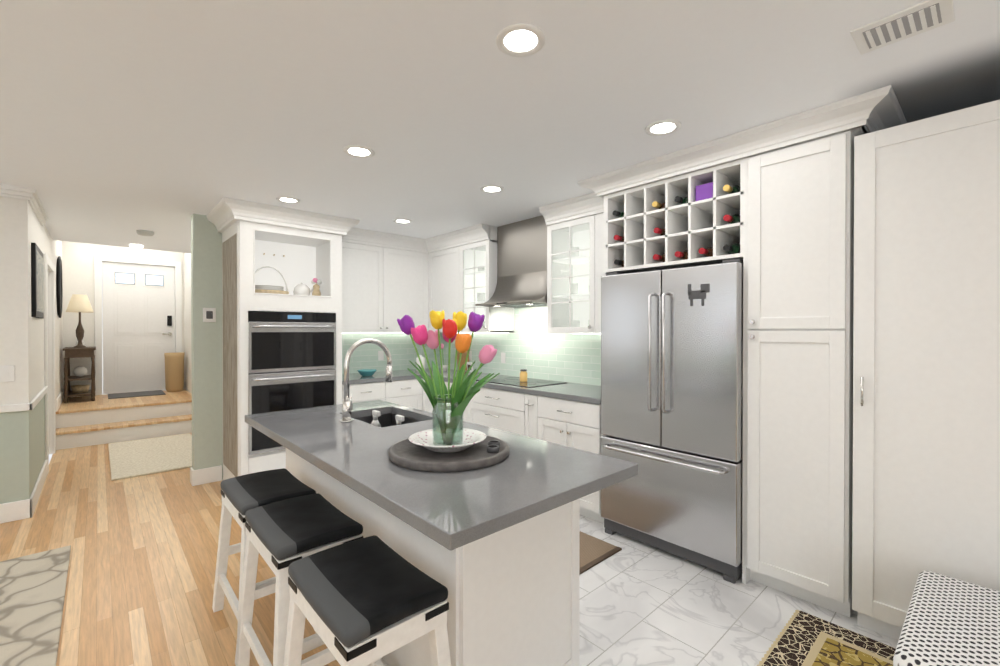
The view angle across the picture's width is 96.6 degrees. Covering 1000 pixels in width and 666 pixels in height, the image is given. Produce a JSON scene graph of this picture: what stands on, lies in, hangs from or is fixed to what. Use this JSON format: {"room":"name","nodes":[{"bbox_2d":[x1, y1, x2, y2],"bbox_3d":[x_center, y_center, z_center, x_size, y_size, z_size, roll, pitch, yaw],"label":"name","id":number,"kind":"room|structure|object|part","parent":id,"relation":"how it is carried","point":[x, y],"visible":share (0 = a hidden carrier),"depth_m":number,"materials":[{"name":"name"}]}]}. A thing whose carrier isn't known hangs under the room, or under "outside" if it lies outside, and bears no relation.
{"room":"kitchen","nodes":[
{"label":"kitchen","id":0,"kind":"room"},
{"bbox_2d":[29,204,62,493],"bbox_3d":[-5.031,-0.060,4.910,0.120,2.850,4.180,0,0,-42],"label":"wall","id":1,"kind":"structure","parent":0,"point":[43,240],"depth_m":3.96,"materials":[{"name":"white paint"}]},
{"bbox_2d":[31,243,43,318],"bbox_3d":[-3.871,-0.418,3.732,0.027,0.580,0.680,0,0,-42],"label":"picture frame","id":2,"kind":"object","parent":1,"relation":"attached to","point":[37,283],"visible":1,"depth_m":3.56,"materials":[{"name":"black wood"}]},
{"bbox_2d":[29,197,47,225],"bbox_3d":[-3.862,-1.028,3.732,0.045,0.080,1.085,0,0,-42],"label":"crown molding","id":3,"kind":"structure","parent":1,"relation":"attached to","point":[38,209],"depth_m":3.74,"materials":[{"name":"white wood"}]},
{"bbox_2d":[31,460,46,507],"bbox_3d":[-3.952,1.302,3.824,0.016,0.140,1.290,0,0,-42],"label":"baseboard","id":4,"kind":"structure","parent":1,"relation":"attached to","point":[38,487],"depth_m":3.79,"materials":[{"name":"white wood"}]},
{"bbox_2d":[32,386,47,405],"bbox_3d":[-3.940,0.544,3.810,0.022,0.055,1.320,0,0,-42],"label":"trim","id":5,"kind":"structure","parent":1,"relation":"attached to","point":[35,401],"depth_m":3.80,"materials":[{"name":"white wood"}]},
{"bbox_2d":[44,253,55,473],"bbox_3d":[-4.782,0.299,4.651,0.140,2.135,1.070,0,0,-42],"label":"door frame","id":6,"kind":"structure","parent":1,"relation":"attached to","point":[49,357],"depth_m":5.00,"materials":[{"name":"white wood"}]},
{"bbox_2d":[56,256,62,317],"bbox_3d":[-5.669,-0.590,5.731,0.035,0.792,0.528,0,0,-42],"label":"oval mirror","id":7,"kind":"object","parent":1,"relation":"attached to","point":[59,292],"visible":0.98,"depth_m":5.60,"materials":[{"name":"black metal"}]},
{"bbox_2d":[56,388,63,410],"bbox_3d":[-5.878,0.879,5.956,0.016,0.140,1.500,0,0,-42],"label":"baseboard","id":8,"kind":"structure","parent":1,"relation":"attached to","point":[60,398],"depth_m":5.73,"materials":[{"name":"white wood"}]},
{"bbox_2d":[62,241,184,394],"bbox_3d":[-5.885,-0.073,7.035,1.700,2.850,0.120,0,0,-42],"label":"wall","id":9,"kind":"structure","parent":0,"point":[77,268],"depth_m":6.66,"materials":[{"name":"white paint"}]},
{"bbox_2d":[94,255,181,394],"bbox_3d":[-5.723,-0.121,7.087,1.080,2.125,0.020,0,0,-42],"label":"door frame","id":10,"kind":"structure","parent":9,"relation":"attached to","point":[98,259],"depth_m":6.77,"materials":[{"name":"white wood"}]},
{"bbox_2d":[102,262,174,393],"bbox_3d":[-5.738,-0.076,7.104,0.894,2.024,0.105,0,0,-42],"label":"front door","id":11,"kind":"structure","parent":9,"relation":"in","point":[138,321],"depth_m":7.08,"materials":[{"name":"white wood"}]},
{"bbox_2d":[56,389,191,449],"bbox_3d":[-5.233,1.201,6.321,1.460,0.510,1.825,0,0,-42],"label":"steps","id":12,"kind":"structure","parent":0,"point":[82,421],"depth_m":5.77,"materials":[{"name":"brown wood"}]},
{"bbox_2d":[63,347,95,402],"bbox_3d":[-5.974,0.576,6.339,0.330,0.739,0.700,0,0,-42],"label":"console table","id":13,"kind":"object","parent":12,"relation":"on","point":[80,372],"visible":1,"depth_m":6.18,"materials":[{"name":"brown wood"}]},
{"bbox_2d":[66,294,92,347],"bbox_3d":[-5.920,-0.166,6.275,0.290,0.745,0.290,0,0,-42],"label":"table lamp","id":14,"kind":"object","parent":13,"relation":"on","point":[79,303],"visible":1,"depth_m":6.23,"materials":[{"name":"beige fabric"}]},
{"bbox_2d":[108,390,165,398],"bbox_3d":[-5.560,0.937,6.816,0.660,0.012,0.590,0,0,-42],"label":"door mat","id":15,"kind":"object","parent":12,"relation":"on","point":[134,394],"visible":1,"depth_m":6.75,"materials":[{"name":"grey plastic"}]},
{"bbox_2d":[164,352,184,391],"bbox_3d":[-5.254,0.630,7.191,0.270,0.620,0.270,0,0,-42],"label":"basket","id":16,"kind":"object","parent":12,"relation":"on","point":[174,371],"visible":1,"depth_m":7.09,"materials":[{"name":"beige wicker"}]},
{"bbox_2d":[0,433,340,665],"bbox_3d":[-2.443,1.440,0.910,4.570,0.100,10.000,0,0,-42],"label":"floor","id":17,"kind":"structure","parent":0,"point":[139,590],"depth_m":2.66,"materials":[{"name":"brown wood"}]},
{"bbox_2d":[0,545,70,665],"bbox_3d":[-2.768,1.383,1.000,2.510,0.012,2.770,0,0,-42],"label":"rug","id":18,"kind":"object","parent":17,"relation":"on","point":[32,590],"visible":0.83,"depth_m":2.23,"materials":[{"name":"beige fabric"}]},
{"bbox_2d":[108,433,191,480],"bbox_3d":[-3.874,1.354,5.040,0.820,0.020,1.750,0,0,-42],"label":"rug","id":19,"kind":"object","parent":17,"relation":"on","point":[136,458],"visible":0.79,"depth_m":4.88,"materials":[{"name":"beige fabric"}]},
{"bbox_2d":[212,468,316,665],"bbox_3d":[-1.120,1.054,2.142,0.364,0.663,0.559,0,0,-42],"label":"stool","id":20,"kind":"object","parent":17,"relation":"on","point":[242,495],"visible":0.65,"depth_m":2.10,"materials":[{"name":"white wood"}]},
{"bbox_2d":[235,493,362,665],"bbox_3d":[-0.788,1.056,1.775,0.364,0.663,0.559,0,0,-42],"label":"stool","id":21,"kind":"object","parent":17,"relation":"on","point":[282,535],"visible":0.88,"depth_m":1.69,"materials":[{"name":"grey leather"}]},
{"bbox_2d":[283,535,450,665],"bbox_3d":[-0.413,1.059,1.359,0.364,0.663,0.559,0,0,-42],"label":"stool","id":22,"kind":"object","parent":17,"relation":"on","point":[373,600],"visible":1,"depth_m":1.27,"materials":[{"name":"grey leather"}]},
{"bbox_2d":[184,253,191,393],"bbox_3d":[-3.858,-0.067,5.968,0.120,2.850,4.180,0,0,-42],"label":"wall","id":23,"kind":"structure","parent":0,"point":[187,326],"depth_m":7.20,"materials":[{"name":"white paint"}]},
{"bbox_2d":[0,196,379,503],"bbox_3d":[-3.357,0.154,3.526,6.730,2.440,0.120,0,0,-42],"label":"wall","id":24,"kind":"structure","parent":0,"point":[15,456],"depth_m":3.31,"materials":[{"name":"paint"}]},
{"bbox_2d":[0,365,14,381],"bbox_3d":[-3.599,0.295,3.220,0.120,0.120,0.010,0,0,-42],"label":"switch plate","id":25,"kind":"object","parent":24,"relation":"attached to","point":[7,373],"visible":1,"depth_m":3.24,"materials":[{"name":"white plastic"}]},
{"bbox_2d":[0,401,34,412],"bbox_3d":[-4.633,0.554,2.280,3.102,0.055,0.022,0,0,-42],"label":"trim","id":26,"kind":"structure","parent":24,"relation":"attached to","point":[24,406],"depth_m":3.26,"materials":[{"name":"white wood"}]},
{"bbox_2d":[0,496,34,523],"bbox_3d":[-4.638,1.311,2.285,3.096,0.140,0.016,0,0,-42],"label":"baseboard","id":27,"kind":"structure","parent":24,"relation":"attached to","point":[16,510],"depth_m":3.27,"materials":[{"name":"white wood"}]},
{"bbox_2d":[0,184,37,202],"bbox_3d":[-4.630,-1.019,2.261,3.155,0.080,0.049,0,0,-42],"label":"crown molding","id":28,"kind":"structure","parent":24,"relation":"attached to","point":[29,195],"depth_m":3.26,"materials":[{"name":"white wood"}]},
{"bbox_2d":[203,308,215,321],"bbox_3d":[-2.652,-0.165,4.065,0.100,0.130,0.020,0,0,-42],"label":"thermostat","id":29,"kind":"object","parent":24,"relation":"attached to","point":[209,314],"visible":1,"depth_m":4.06,"materials":[{"name":"white plastic"}]},
{"bbox_2d":[342,242,433,332],"bbox_3d":[-1.362,-0.470,4.963,1.176,0.930,0.401,0,0,-42],"label":"upper cabinet","id":30,"kind":"object","parent":24,"relation":"attached to","point":[384,289],"depth_m":4.86,"materials":[{"name":"white wood"}]},
{"bbox_2d":[206,197,444,252],"bbox_3d":[-1.482,-1.002,4.594,2.495,0.139,0.785,0,0,-42],"label":"crown molding","id":31,"kind":"structure","parent":30,"relation":"attached to","point":[228,211],"depth_m":4.00,"materials":[{"name":"white wood"}]},
{"bbox_2d":[442,224,496,248],"bbox_3d":[-0.349,-1.004,4.869,0.445,0.139,0.986,0,0,-42],"label":"crown molding","id":32,"kind":"structure","parent":30,"relation":"attached to","point":[480,232],"depth_m":4.57,"materials":[{"name":"white wood"}]},
{"bbox_2d":[388,435,508,471],"bbox_3d":[-0.195,0.451,1.733,0.464,0.038,0.464,0,0,-42],"label":"tray","id":33,"kind":"object","parent":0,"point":[491,451],"depth_m":1.65,"materials":[{"name":"grey wood"}]},
{"bbox_2d":[0,0,999,252],"bbox_3d":[-2.285,-1.314,2.329,6.730,0.510,11.920,0,0,-42],"label":"ceiling","id":34,"kind":"structure","parent":0,"point":[124,120],"depth_m":1.96,"materials":[{"name":"white paint"}]},
{"bbox_2d":[130,244,142,248],"bbox_3d":[-4.464,-1.058,5.469,0.130,0.040,0.130,0,0,-42],"label":"recessed light","id":35,"kind":"object","parent":34,"relation":"in","point":[135,246],"visible":1,"depth_m":5.43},
{"bbox_2d":[136,230,153,235],"bbox_3d":[-3.745,-1.053,4.703,0.150,0.040,0.150,0,0,-42],"label":"smoke detector","id":36,"kind":"object","parent":34,"relation":"attached to","point":[144,233],"visible":1,"depth_m":4.66,"materials":[{"name":"grey plastic"}]},
{"bbox_2d":[276,196,299,203],"bbox_3d":[-1.694,-1.062,3.564,0.176,0.009,0.176,0,0,-42],"label":"recessed light","id":37,"kind":"object","parent":34,"relation":"in","point":[291,200],"visible":0.98,"depth_m":3.55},
{"bbox_2d":[343,145,374,157],"bbox_3d":[-0.823,-1.056,2.599,0.176,0.009,0.176,0,0,-42],"label":"recessed light","id":38,"kind":"object","parent":34,"relation":"in","point":[358,151],"visible":1,"depth_m":2.60,"materials":[{"name":"white plastic"}]},
{"bbox_2d":[393,219,411,223],"bbox_3d":[-0.929,-1.066,4.254,0.176,0.009,0.176,0,0,-42],"label":"recessed light","id":39,"kind":"object","parent":34,"relation":"in","point":[404,221],"visible":1,"depth_m":4.25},
{"bbox_2d":[480,185,503,192],"bbox_3d":[-0.058,-1.060,3.289,0.176,0.009,0.176,0,0,-42],"label":"recessed light","id":40,"kind":"object","parent":34,"relation":"in","point":[492,189],"visible":1,"depth_m":3.28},
{"bbox_2d":[496,23,544,56],"bbox_3d":[0.075,-1.050,1.604,0.176,0.009,0.176,0,0,-42],"label":"recessed light","id":41,"kind":"object","parent":34,"relation":"in","point":[520,40],"visible":1,"depth_m":1.59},
{"bbox_2d":[645,119,680,135],"bbox_3d":[0.840,-1.054,2.294,0.176,0.009,0.176,0,0,-42],"label":"recessed light","id":42,"kind":"object","parent":34,"relation":"in","point":[663,127],"visible":1,"depth_m":2.29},
{"bbox_2d":[850,0,954,54],"bbox_3d":[1.373,-1.047,1.523,0.190,0.012,0.250,0,0,-42],"label":"ceiling vent","id":43,"kind":"object","parent":34,"relation":"in","point":[922,17],"visible":1,"depth_m":1.51,"materials":[{"name":"grey metal"}]},
{"bbox_2d":[579,515,897,665],"bbox_3d":[0.811,1.432,2.162,2.380,0.100,7.500,0,0,-42],"label":"floor","id":44,"kind":"structure","parent":0,"point":[642,603],"depth_m":2.19,"materials":[{"name":"tile"}]},
{"bbox_2d":[222,220,341,479],"bbox_3d":[-2.017,0.220,4.162,0.870,2.300,0.721,0,0,-42],"label":"tall cabinet","id":45,"kind":"object","parent":44,"relation":"on","point":[281,318],"visible":0.92,"depth_m":3.94,"materials":[{"name":"white wood"}]},
{"bbox_2d":[342,384,421,409],"bbox_3d":[-1.361,0.929,4.770,0.906,0.874,0.702,0,0,-42],"label":"base cabinet","id":46,"kind":"object","parent":44,"relation":"on","point":[357,394],"depth_m":4.47,"materials":[{"name":"white wood"}]},
{"bbox_2d":[286,448,579,665],"bbox_3d":[-0.463,0.944,2.227,0.650,0.874,1.728,0,0,-42],"label":"kitchen island","id":47,"kind":"object","parent":44,"relation":"on","point":[494,550],"depth_m":1.58,"materials":[{"name":"white wood"}]},
{"bbox_2d":[245,400,637,551],"bbox_3d":[-0.475,0.488,2.067,0.830,0.040,1.990,0,0,-42],"label":"island countertop","id":48,"kind":"structure","parent":47,"relation":"on","point":[453,510],"depth_m":1.51,"materials":[{"name":"grey stone"}]},
{"bbox_2d":[340,338,392,422],"bbox_3d":[-0.707,0.247,2.410,0.297,0.437,0.112,0,0,-42],"label":"faucet","id":49,"kind":"object","parent":48,"relation":"on","point":[347,405],"visible":1,"depth_m":2.34,"materials":[{"name":"silver metal"}]},
{"bbox_2d":[361,412,416,423],"bbox_3d":[-0.637,0.598,2.508,0.340,0.210,0.520,0,0,-42],"label":"sink","id":50,"kind":"object","parent":48,"relation":"in","point":[377,417],"depth_m":2.71,"materials":[{"name":"metal"}]},
{"bbox_2d":[388,310,508,471],"bbox_3d":[-0.195,0.189,1.732,0.464,0.562,0.464,0,0,-42],"label":"centerpiece","id":51,"kind":"object","parent":48,"relation":"on","point":[447,445],"visible":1,"depth_m":1.72,"materials":[{"name":"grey plant"}]},
{"bbox_3d":[-0.205,0.344,1.751,0.122,0.190,0.122,0,0,-42],"label":"vase glass","id":52,"kind":"part","parent":51,"relation":"part of","materials":[{"name":"glass"}]},
{"bbox_2d":[422,404,465,420],"bbox_3d":[-0.375,0.929,4.740,0.672,0.874,0.819,0,0,-42],"label":"base cabinet","id":53,"kind":"object","parent":44,"relation":"on","point":[425,407],"depth_m":4.76,"materials":[{"name":"white wood"}]},
{"bbox_2d":[466,412,521,434],"bbox_3d":[0.170,0.933,4.178,0.615,0.874,0.859,0,0,-42],"label":"base cabinet","id":54,"kind":"object","parent":44,"relation":"on","point":[516,428],"depth_m":3.95,"materials":[{"name":"white wood"}]},
{"bbox_2d":[522,420,529,436],"bbox_3d":[0.498,0.935,3.815,0.615,0.874,0.203,0,0,-42],"label":"base cabinet","id":55,"kind":"object","parent":44,"relation":"on","point":[525,423],"depth_m":3.67,"materials":[{"name":"white wood"}]},
{"bbox_2d":[530,404,602,522],"bbox_3d":[0.718,0.936,3.571,0.615,0.874,0.652,0,0,-42],"label":"base cabinet","id":56,"kind":"object","parent":44,"relation":"on","point":[568,414],"depth_m":3.28,"materials":[{"name":"white wood"}]},
{"bbox_2d":[342,368,600,423],"bbox_3d":[-0.384,0.476,4.128,1.501,0.040,2.960,0,0,-42],"label":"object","id":57,"kind":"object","parent":56,"relation":"on","point":[495,401],"depth_m":3.90,"materials":[{"name":"white wood"}]},
{"bbox_2d":[357,369,376,375],"bbox_3d":[-1.402,0.421,4.698,0.200,0.062,0.200,0,0,-42],"label":"bowl","id":58,"kind":"object","parent":57,"relation":"on","point":[366,372],"visible":1,"depth_m":4.64,"materials":[{"name":"teal ceramic"}]},
{"bbox_2d":[416,355,424,370],"bbox_3d":[-0.935,0.354,5.254,0.110,0.190,0.110,0,0,-42],"label":"canister","id":59,"kind":"object","parent":57,"relation":"on","point":[422,360],"visible":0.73,"depth_m":5.22,"materials":[{"name":"white ceramic"}]},
{"bbox_2d":[440,343,447,370],"bbox_3d":[-0.669,0.284,5.265,0.101,0.329,0.090,0,0,-42],"label":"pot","id":60,"kind":"object","parent":57,"relation":"on","point":[443,365],"visible":0.9,"depth_m":5.23,"materials":[{"name":"white ceramic"}]},
{"bbox_2d":[457,351,468,370],"bbox_3d":[-0.446,0.246,5.263,0.069,0.394,0.220,0,0,-42],"label":"cutting board","id":61,"kind":"object","parent":57,"relation":"on","point":[463,358],"visible":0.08,"depth_m":5.26,"materials":[{"name":"brown wood"}]},
{"bbox_2d":[466,362,472,371],"bbox_3d":[-0.343,0.388,5.061,0.032,0.119,0.100,0,0,-42],"label":"plaque","id":62,"kind":"object","parent":57,"relation":"on","point":[468,364],"visible":0.56,"depth_m":5.04,"materials":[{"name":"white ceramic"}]},
{"bbox_2d":[476,376,567,387],"bbox_3d":[0.185,0.452,4.178,0.500,0.007,0.740,0,0,-42],"label":"cooktop","id":63,"kind":"object","parent":57,"relation":"in","point":[515,381],"visible":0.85,"depth_m":4.11,"materials":[{"name":"black glass"}]},
{"bbox_2d":[520,369,526,381],"bbox_3d":[0.219,0.394,4.140,0.072,0.112,0.072,0,0,-42],"label":"jar candle","id":64,"kind":"object","parent":63,"relation":"on","point":[523,375],"visible":1,"depth_m":4.11,"materials":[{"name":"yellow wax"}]},
{"bbox_2d":[579,531,621,574],"bbox_3d":[-0.028,1.371,3.136,0.780,0.011,1.530,0,0,-42],"label":"kitchen mat","id":65,"kind":"object","parent":44,"relation":"on","point":[594,551],"visible":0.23,"depth_m":2.79,"materials":[{"name":"brown fabric"}]},
{"bbox_2d":[601,259,742,583],"bbox_3d":[1.201,0.482,2.933,0.701,1.790,0.886,0,0,-42],"label":"fridge","id":66,"kind":"object","parent":44,"relation":"on","point":[672,383],"visible":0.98,"depth_m":2.66,"materials":[{"name":"grey metal"}]},
{"bbox_2d":[739,131,854,616],"bbox_3d":[1.707,0.213,2.470,0.615,2.336,0.468,0,0,-42],"label":"tall cabinet","id":67,"kind":"object","parent":44,"relation":"on","point":[780,223],"depth_m":2.24,"materials":[{"name":"white wood"}]},
{"bbox_2d":[539,85,906,225],"bbox_3d":[1.162,-0.992,2.986,0.725,0.139,2.296,0,0,-42],"label":"crown molding","id":68,"kind":"structure","parent":67,"relation":"attached to","point":[875,110],"depth_m":2.37,"materials":[{"name":"white wood"}]},
{"bbox_2d":[757,610,895,665],"bbox_3d":[1.664,1.382,1.246,1.020,0.012,1.696,0,0,-42],"label":"oriental rug","id":69,"kind":"object","parent":44,"relation":"on","point":[804,639],"visible":1,"depth_m":1.94,"materials":[{"name":"fabric"}]},
{"bbox_2d":[893,571,999,665],"bbox_3d":[1.798,1.158,1.126,0.720,0.438,1.140,0,0,-42],"label":"bench","id":70,"kind":"object","parent":69,"relation":"on","point":[949,621],"visible":1,"depth_m":1.43,"materials":[{"name":"fabric"}]},
{"bbox_2d":[852,100,999,640],"bbox_3d":[2.272,0.240,1.796,0.682,2.288,1.250,0,0,-42],"label":"tall cabinet","id":71,"kind":"object","parent":44,"relation":"on","point":[926,405],"visible":0.96,"depth_m":1.88,"materials":[{"name":"white wood"}]},
{"bbox_3d":[1.739,0.157,2.992,0.120,2.440,7.740,0,0,-42],"label":"wall","id":72,"kind":"structure","parent":0,"visible":0},
{"bbox_2d":[342,333,433,373],"bbox_3d":[-1.381,0.221,5.225,1.500,0.456,0.004,0,0,-42],"label":"tile backsplash","id":73,"kind":"structure","parent":72,"relation":"attached to","point":[401,348],"depth_m":5.23,"materials":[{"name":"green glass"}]},
{"bbox_2d":[378,351,383,360],"bbox_3d":[-1.391,0.263,5.207,0.070,0.114,0.008,0,0,-42],"label":"electrical outlet plate","id":74,"kind":"object","parent":73,"relation":"attached to","point":[381,356],"depth_m":5.20,"materials":[{"name":"white plastic"}]},
{"bbox_2d":[475,215,546,307],"bbox_3d":[0.209,-0.660,4.192,0.527,0.812,0.756,0,0,-42],"label":"range hood","id":75,"kind":"object","parent":72,"relation":"attached to","point":[521,263],"visible":0.81,"depth_m":4.19,"materials":[{"name":"silver metal"}]},
{"bbox_2d":[434,306,600,385],"bbox_3d":[0.174,0.060,4.633,0.004,0.786,2.966,0,0,-42],"label":"tile backsplash","id":76,"kind":"structure","parent":72,"relation":"attached to","point":[533,347],"depth_m":4.41,"materials":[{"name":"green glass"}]},
{"bbox_2d":[501,352,505,362],"bbox_3d":[0.034,0.266,4.781,0.007,0.114,0.070,0,0,-42],"label":"electrical outlet plate","id":77,"kind":"object","parent":76,"relation":"attached to","point":[503,355],"depth_m":4.77,"materials":[{"name":"white plastic"}]}
]}

